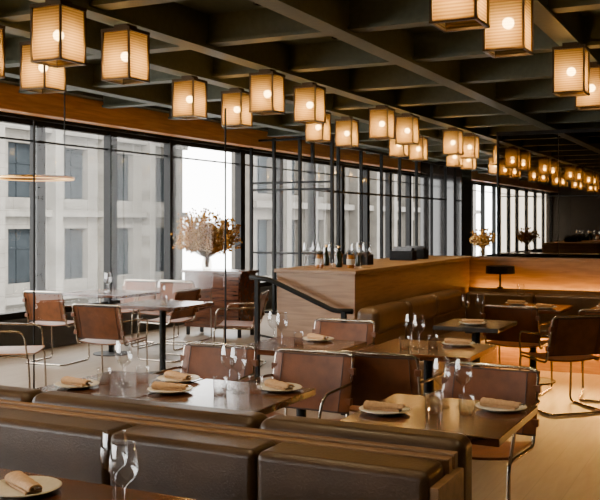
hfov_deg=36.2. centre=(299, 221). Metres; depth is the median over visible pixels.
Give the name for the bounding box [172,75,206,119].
lantern
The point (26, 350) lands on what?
dining chair
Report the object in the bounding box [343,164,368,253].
window
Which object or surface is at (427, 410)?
water glass
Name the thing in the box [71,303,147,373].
dining chair
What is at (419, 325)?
backrest cushion
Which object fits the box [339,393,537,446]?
dining table
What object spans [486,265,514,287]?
table lamp
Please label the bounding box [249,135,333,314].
screen
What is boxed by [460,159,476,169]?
lantern
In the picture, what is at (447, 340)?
napkin
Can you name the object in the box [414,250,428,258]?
tray
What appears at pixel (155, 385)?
napkin
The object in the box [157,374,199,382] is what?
plate
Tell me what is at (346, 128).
lantern
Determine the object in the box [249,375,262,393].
water glass
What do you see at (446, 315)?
backrest cushion
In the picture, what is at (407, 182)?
window
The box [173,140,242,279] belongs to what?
window
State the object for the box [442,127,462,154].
lantern
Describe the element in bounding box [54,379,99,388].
plate
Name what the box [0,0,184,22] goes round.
trim
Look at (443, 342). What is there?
plate
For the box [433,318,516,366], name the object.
dining table
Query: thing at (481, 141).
ceiling beam
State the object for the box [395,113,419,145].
lantern
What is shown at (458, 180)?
wall column
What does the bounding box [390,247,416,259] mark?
caddy
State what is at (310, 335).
napkin
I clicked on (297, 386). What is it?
plate
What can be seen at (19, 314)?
window
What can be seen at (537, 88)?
ceiling beam
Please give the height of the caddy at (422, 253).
0.144 m
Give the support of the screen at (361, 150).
on the floor
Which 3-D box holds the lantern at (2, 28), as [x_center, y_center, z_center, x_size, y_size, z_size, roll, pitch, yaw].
[-2.295,-1.244,6.554,0.256,0.413,0.256,0,0,26]
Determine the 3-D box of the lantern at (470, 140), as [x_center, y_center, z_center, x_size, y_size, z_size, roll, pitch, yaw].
[2.770,-1.244,14.958,0.256,0.413,0.256,0,0,26]
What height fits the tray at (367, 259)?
0.100 m
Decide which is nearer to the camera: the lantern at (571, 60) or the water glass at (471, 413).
the water glass at (471, 413)
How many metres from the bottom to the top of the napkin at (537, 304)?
0.034 m
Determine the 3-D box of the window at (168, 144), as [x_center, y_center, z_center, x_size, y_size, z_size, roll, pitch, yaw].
[-2.326,-0.040,13.463,0.120,2.440,1.450,0,0,26]
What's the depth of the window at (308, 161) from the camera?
18.35 m
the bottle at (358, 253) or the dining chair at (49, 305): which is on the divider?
the bottle at (358, 253)
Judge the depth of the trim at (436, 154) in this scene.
20.81 m
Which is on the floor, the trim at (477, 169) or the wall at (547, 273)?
the wall at (547, 273)
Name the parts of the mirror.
mirror panel, mirror panel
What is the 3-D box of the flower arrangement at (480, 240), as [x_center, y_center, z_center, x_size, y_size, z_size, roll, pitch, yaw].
[2.668,0.313,13.334,0.349,0.454,0.418,0,0,-26]
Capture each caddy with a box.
[343,249,372,264]
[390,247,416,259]
[406,246,428,258]
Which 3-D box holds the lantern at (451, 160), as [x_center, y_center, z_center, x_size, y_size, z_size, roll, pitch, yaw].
[2.902,-1.244,17.204,0.256,0.413,0.256,0,0,26]
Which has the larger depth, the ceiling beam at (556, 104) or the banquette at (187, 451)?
the ceiling beam at (556, 104)
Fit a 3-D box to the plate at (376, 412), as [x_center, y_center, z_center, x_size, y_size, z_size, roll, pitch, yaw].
[0.377,0.840,4.089,0.230,0.021,0.230,0,0,26]
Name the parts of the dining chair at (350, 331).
backrest, armrest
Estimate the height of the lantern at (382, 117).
0.413 m
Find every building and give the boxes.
[0,122,187,312]
[231,153,479,281]
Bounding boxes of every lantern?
[0,25,4,78]
[19,41,66,93]
[30,0,86,67]
[101,24,149,84]
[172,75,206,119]
[221,88,252,127]
[249,69,284,114]
[293,82,325,124]
[305,112,330,142]
[335,116,358,147]
[369,105,394,139]
[389,139,408,156]
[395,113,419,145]
[409,135,427,160]
[429,0,489,32]
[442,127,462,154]
[446,155,462,166]
[460,133,479,158]
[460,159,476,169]
[482,0,533,57]
[488,155,496,174]
[493,145,496,165]
[552,42,589,96]
[574,62,599,110]
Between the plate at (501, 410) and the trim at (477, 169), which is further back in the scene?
the trim at (477, 169)
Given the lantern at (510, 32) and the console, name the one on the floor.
the console
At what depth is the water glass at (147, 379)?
4.82 m
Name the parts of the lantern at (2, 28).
lamp shade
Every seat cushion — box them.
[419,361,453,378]
[427,337,471,364]
[438,331,490,343]
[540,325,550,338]
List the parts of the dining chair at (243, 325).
armrest, seat, armrest, backrest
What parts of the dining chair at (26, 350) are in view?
armrest, armrest, seat, frame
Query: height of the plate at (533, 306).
0.021 m
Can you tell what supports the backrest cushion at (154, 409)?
on the banquette at (187, 451)
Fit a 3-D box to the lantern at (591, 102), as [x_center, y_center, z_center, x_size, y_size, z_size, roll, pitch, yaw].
[2.659,-1.244,8.371,0.256,0.413,0.256,0,0,26]
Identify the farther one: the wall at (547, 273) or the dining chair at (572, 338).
the wall at (547, 273)
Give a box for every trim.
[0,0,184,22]
[0,18,492,154]
[0,76,365,148]
[0,83,496,183]
[0,111,496,185]
[5,63,487,169]
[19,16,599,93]
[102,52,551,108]
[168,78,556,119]
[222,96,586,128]
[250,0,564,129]
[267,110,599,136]
[305,122,599,143]
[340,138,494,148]
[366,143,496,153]
[390,151,487,157]
[412,155,491,161]
[471,168,487,170]
[477,160,487,163]
[533,0,599,63]
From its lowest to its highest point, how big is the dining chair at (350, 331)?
0.828 m
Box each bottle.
[323,245,329,265]
[335,246,341,266]
[356,245,361,265]
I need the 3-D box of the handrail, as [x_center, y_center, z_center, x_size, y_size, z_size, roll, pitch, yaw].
[-0.001,1.029,7.793,0.972,1.142,0.044,0,0,26]
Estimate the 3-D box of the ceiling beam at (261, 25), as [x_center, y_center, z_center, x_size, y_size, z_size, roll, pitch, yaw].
[0.875,-1.615,6.934,10.600,0.250,0.160,0,0,26]
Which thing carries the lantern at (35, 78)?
hanging from the trim at (184, 62)
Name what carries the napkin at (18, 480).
on the plate at (49, 484)
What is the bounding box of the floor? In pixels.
[0,308,599,499]
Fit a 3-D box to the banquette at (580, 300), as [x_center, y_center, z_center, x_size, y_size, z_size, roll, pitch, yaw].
[4.065,1.180,9.291,4.980,0.840,0.820,0,0,26]
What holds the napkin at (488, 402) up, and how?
on the plate at (501, 410)
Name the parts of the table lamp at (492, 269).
lamp shade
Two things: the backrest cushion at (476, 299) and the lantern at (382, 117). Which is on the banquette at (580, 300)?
the backrest cushion at (476, 299)
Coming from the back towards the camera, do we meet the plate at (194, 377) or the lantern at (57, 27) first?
the lantern at (57, 27)
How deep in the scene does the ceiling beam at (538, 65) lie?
9.98 m
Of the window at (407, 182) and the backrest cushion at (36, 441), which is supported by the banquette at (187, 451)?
the backrest cushion at (36, 441)
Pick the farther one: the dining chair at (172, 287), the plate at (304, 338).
the dining chair at (172, 287)
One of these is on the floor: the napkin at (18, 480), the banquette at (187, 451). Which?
the banquette at (187, 451)
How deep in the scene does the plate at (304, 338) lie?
6.50 m
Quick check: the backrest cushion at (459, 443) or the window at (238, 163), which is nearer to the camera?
the backrest cushion at (459, 443)
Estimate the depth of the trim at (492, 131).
15.55 m
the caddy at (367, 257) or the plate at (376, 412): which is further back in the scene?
the caddy at (367, 257)
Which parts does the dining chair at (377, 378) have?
seat, frame, backrest, armrest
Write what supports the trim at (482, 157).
attached to the ceiling
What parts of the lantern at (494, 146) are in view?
lamp shade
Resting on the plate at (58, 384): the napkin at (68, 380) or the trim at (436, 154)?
the napkin at (68, 380)
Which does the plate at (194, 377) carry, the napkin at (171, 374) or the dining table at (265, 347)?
the napkin at (171, 374)
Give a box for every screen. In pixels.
[33,108,225,388]
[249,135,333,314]
[311,142,446,264]
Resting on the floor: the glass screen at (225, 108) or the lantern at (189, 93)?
the glass screen at (225, 108)
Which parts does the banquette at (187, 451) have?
wood rail, wood rail, panel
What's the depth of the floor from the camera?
7.66 m
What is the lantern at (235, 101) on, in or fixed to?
hanging from the trim at (184, 62)
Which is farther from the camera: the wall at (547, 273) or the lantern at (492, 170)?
the lantern at (492, 170)
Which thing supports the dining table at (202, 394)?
on the floor
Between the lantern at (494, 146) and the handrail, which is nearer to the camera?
the handrail
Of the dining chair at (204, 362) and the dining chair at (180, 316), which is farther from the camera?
the dining chair at (180, 316)
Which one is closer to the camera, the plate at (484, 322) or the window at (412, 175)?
the plate at (484, 322)
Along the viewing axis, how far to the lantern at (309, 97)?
9.50 m
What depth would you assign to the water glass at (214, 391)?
4.49 m
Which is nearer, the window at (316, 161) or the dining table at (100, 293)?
the dining table at (100, 293)
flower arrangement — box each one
[171,208,242,269]
[469,228,496,255]
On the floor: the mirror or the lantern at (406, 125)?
the mirror
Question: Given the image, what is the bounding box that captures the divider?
[274,256,470,411]
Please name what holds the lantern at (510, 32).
hanging from the trim at (566, 27)
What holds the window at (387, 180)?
in the wall at (61, 335)
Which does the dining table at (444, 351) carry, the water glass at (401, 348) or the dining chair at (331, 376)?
the water glass at (401, 348)
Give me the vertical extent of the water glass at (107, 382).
0.085 m
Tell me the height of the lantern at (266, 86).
0.413 m
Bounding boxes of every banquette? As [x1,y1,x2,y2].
[0,385,471,499]
[357,289,496,396]
[466,287,599,374]
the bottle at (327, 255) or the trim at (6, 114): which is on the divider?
the bottle at (327, 255)
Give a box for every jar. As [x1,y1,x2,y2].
[316,251,323,267]
[347,252,354,267]
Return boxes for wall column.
[420,161,470,255]
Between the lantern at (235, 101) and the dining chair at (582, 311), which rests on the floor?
the dining chair at (582, 311)
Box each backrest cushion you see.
[0,385,42,402]
[0,408,132,485]
[32,391,267,428]
[110,425,275,499]
[258,442,442,499]
[259,415,471,499]
[374,326,404,345]
[405,318,432,339]
[432,310,458,337]
[466,291,534,318]
[534,294,599,324]
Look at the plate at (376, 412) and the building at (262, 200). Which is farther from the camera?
the building at (262, 200)
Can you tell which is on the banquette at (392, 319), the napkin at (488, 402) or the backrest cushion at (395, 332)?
the backrest cushion at (395, 332)
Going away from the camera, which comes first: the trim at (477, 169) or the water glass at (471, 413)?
the water glass at (471, 413)
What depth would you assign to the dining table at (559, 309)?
9.15 m
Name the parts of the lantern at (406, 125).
lamp shade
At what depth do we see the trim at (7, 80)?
11.88 m
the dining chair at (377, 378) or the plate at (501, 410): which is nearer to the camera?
the plate at (501, 410)
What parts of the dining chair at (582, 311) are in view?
backrest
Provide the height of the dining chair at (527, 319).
0.828 m
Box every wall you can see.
[0,256,496,355]
[429,255,599,290]
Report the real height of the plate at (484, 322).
0.021 m
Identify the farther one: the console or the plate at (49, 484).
the console
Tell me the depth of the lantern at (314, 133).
11.76 m
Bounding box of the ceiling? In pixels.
[5,0,599,63]
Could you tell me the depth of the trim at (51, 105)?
13.34 m
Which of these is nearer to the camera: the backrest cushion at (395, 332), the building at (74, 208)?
the backrest cushion at (395, 332)
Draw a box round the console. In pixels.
[181,268,258,337]
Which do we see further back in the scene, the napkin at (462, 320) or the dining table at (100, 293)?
the dining table at (100, 293)
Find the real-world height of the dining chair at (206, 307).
0.828 m
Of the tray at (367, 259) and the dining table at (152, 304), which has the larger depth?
the dining table at (152, 304)
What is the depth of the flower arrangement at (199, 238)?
12.90 m
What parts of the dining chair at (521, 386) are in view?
armrest, backrest, seat, armrest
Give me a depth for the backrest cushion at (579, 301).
10.00 m
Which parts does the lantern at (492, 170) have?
lamp shade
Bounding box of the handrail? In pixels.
[249,274,353,414]
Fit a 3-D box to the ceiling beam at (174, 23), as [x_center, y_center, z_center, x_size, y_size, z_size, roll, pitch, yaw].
[2.490,-1.595,14.394,0.170,0.290,52.000,0,0,26]
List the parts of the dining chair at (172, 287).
seat, backrest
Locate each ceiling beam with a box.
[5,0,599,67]
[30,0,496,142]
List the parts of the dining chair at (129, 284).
seat, backrest, frame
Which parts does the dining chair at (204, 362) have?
armrest, frame, backrest, armrest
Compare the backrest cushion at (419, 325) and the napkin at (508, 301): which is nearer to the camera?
the backrest cushion at (419, 325)
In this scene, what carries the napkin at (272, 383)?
on the plate at (297, 386)
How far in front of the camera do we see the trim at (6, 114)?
13.78 m
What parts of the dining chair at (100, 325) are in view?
backrest, seat, armrest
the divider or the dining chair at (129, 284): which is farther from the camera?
the dining chair at (129, 284)
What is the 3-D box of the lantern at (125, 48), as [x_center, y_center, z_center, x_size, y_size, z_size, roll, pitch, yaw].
[-1.290,-1.244,6.780,0.256,0.413,0.256,0,0,26]
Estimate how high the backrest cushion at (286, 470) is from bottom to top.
0.408 m
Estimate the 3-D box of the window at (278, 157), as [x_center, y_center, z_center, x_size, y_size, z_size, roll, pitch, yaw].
[-0.726,-0.040,16.688,0.120,2.440,1.450,0,0,26]
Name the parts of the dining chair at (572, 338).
armrest, seat, backrest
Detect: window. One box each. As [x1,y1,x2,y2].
[0,116,40,320]
[41,121,113,312]
[114,132,172,303]
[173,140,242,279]
[243,150,280,286]
[281,155,310,267]
[315,160,342,264]
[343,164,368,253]
[369,168,390,257]
[391,171,410,250]
[411,174,419,245]
[471,182,471,255]
[472,182,484,255]
[485,184,495,255]
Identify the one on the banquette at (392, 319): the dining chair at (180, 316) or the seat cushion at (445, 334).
the seat cushion at (445, 334)
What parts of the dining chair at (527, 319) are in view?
backrest, seat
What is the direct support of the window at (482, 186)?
in the wall at (61, 335)
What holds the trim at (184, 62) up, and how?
attached to the ceiling
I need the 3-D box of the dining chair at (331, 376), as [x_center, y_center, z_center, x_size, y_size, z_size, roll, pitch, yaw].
[-0.033,1.185,5.287,0.587,0.828,0.556,0,0,26]
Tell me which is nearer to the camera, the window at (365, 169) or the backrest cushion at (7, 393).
the backrest cushion at (7, 393)
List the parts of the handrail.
post, rail, rail, post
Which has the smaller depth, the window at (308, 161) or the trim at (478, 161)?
the window at (308, 161)
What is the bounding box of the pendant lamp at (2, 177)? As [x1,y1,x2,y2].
[0,92,74,180]
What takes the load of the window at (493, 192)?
in the wall at (61, 335)
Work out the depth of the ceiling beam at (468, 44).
8.69 m
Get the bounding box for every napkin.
[4,471,41,494]
[61,376,92,385]
[151,381,190,390]
[164,370,191,380]
[264,379,294,389]
[307,333,328,339]
[363,400,408,411]
[444,338,474,343]
[461,319,485,322]
[480,397,525,409]
[507,300,527,302]
[536,303,554,306]
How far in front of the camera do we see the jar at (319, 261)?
8.20 m
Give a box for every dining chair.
[0,323,46,387]
[22,291,89,365]
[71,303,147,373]
[100,279,156,346]
[137,281,194,350]
[137,287,200,362]
[153,341,257,382]
[158,280,211,342]
[213,290,268,366]
[246,348,355,420]
[285,318,376,414]
[334,350,443,411]
[425,361,541,499]
[481,304,552,396]
[519,315,599,415]
[578,309,599,401]
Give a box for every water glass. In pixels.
[97,367,110,384]
[136,367,148,383]
[213,376,227,395]
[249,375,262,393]
[399,336,409,349]
[424,392,440,413]
[458,394,474,415]
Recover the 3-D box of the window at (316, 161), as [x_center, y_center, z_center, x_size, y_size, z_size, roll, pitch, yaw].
[0.564,-0.040,19.286,0.120,2.440,1.450,0,0,26]
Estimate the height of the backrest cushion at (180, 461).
0.408 m
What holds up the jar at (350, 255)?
on the divider
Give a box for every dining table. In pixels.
[0,468,196,499]
[35,371,203,398]
[63,289,159,355]
[109,299,213,374]
[137,379,314,414]
[234,336,366,416]
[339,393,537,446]
[358,339,495,396]
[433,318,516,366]
[501,303,572,384]
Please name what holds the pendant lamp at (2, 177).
hanging from the ceiling
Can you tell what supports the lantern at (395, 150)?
hanging from the trim at (184, 62)
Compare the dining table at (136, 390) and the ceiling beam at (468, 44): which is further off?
the ceiling beam at (468, 44)
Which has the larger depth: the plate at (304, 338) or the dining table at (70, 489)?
the plate at (304, 338)
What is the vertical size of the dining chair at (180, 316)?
0.828 m
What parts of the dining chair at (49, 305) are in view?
backrest, seat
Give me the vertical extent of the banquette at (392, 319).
0.880 m
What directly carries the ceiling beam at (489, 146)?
attached to the ceiling
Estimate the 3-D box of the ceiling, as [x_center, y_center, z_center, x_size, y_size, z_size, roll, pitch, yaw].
[3.851,-1.820,13.718,11.300,0.160,52.000,0,0,26]
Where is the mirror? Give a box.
[496,128,599,257]
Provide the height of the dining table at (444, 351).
0.750 m
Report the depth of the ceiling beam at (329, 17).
7.97 m
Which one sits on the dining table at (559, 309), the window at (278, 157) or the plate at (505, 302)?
the plate at (505, 302)
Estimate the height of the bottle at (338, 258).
0.193 m
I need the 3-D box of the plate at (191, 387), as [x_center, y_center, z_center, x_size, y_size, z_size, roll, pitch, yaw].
[-0.648,0.840,4.587,0.230,0.021,0.230,0,0,26]
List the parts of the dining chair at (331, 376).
armrest, seat, frame, backrest, armrest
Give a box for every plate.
[0,476,61,497]
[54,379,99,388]
[147,386,192,393]
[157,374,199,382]
[257,383,301,392]
[302,337,333,341]
[359,405,409,414]
[442,341,474,346]
[459,321,486,324]
[475,402,526,412]
[505,302,526,304]
[533,306,556,308]
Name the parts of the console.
leg, door, door, leg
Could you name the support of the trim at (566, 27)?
attached to the ceiling
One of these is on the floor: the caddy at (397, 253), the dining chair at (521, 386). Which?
the dining chair at (521, 386)
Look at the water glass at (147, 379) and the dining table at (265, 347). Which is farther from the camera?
the dining table at (265, 347)
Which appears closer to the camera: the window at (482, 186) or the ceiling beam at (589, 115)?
the ceiling beam at (589, 115)
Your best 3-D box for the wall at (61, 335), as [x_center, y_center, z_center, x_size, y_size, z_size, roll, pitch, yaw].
[-1.030,1.390,16.142,0.200,0.420,52.000,0,0,26]
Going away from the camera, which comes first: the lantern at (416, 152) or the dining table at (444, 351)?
the dining table at (444, 351)
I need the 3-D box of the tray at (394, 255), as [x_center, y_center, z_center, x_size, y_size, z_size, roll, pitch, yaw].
[1.112,0.360,9.887,0.260,0.100,0.140,0,0,26]
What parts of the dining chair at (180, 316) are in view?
seat, backrest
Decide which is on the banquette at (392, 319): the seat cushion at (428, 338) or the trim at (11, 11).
the seat cushion at (428, 338)
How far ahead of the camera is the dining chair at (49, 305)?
10.28 m
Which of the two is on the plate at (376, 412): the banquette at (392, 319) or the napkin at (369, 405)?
the napkin at (369, 405)
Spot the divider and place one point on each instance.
(386, 280)
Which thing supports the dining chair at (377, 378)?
on the floor
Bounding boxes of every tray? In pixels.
[343,254,372,264]
[390,251,416,259]
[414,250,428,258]
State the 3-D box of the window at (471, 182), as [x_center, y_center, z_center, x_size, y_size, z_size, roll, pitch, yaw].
[5.077,-0.040,28.377,0.120,2.440,1.450,0,0,26]
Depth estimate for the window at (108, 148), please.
12.72 m

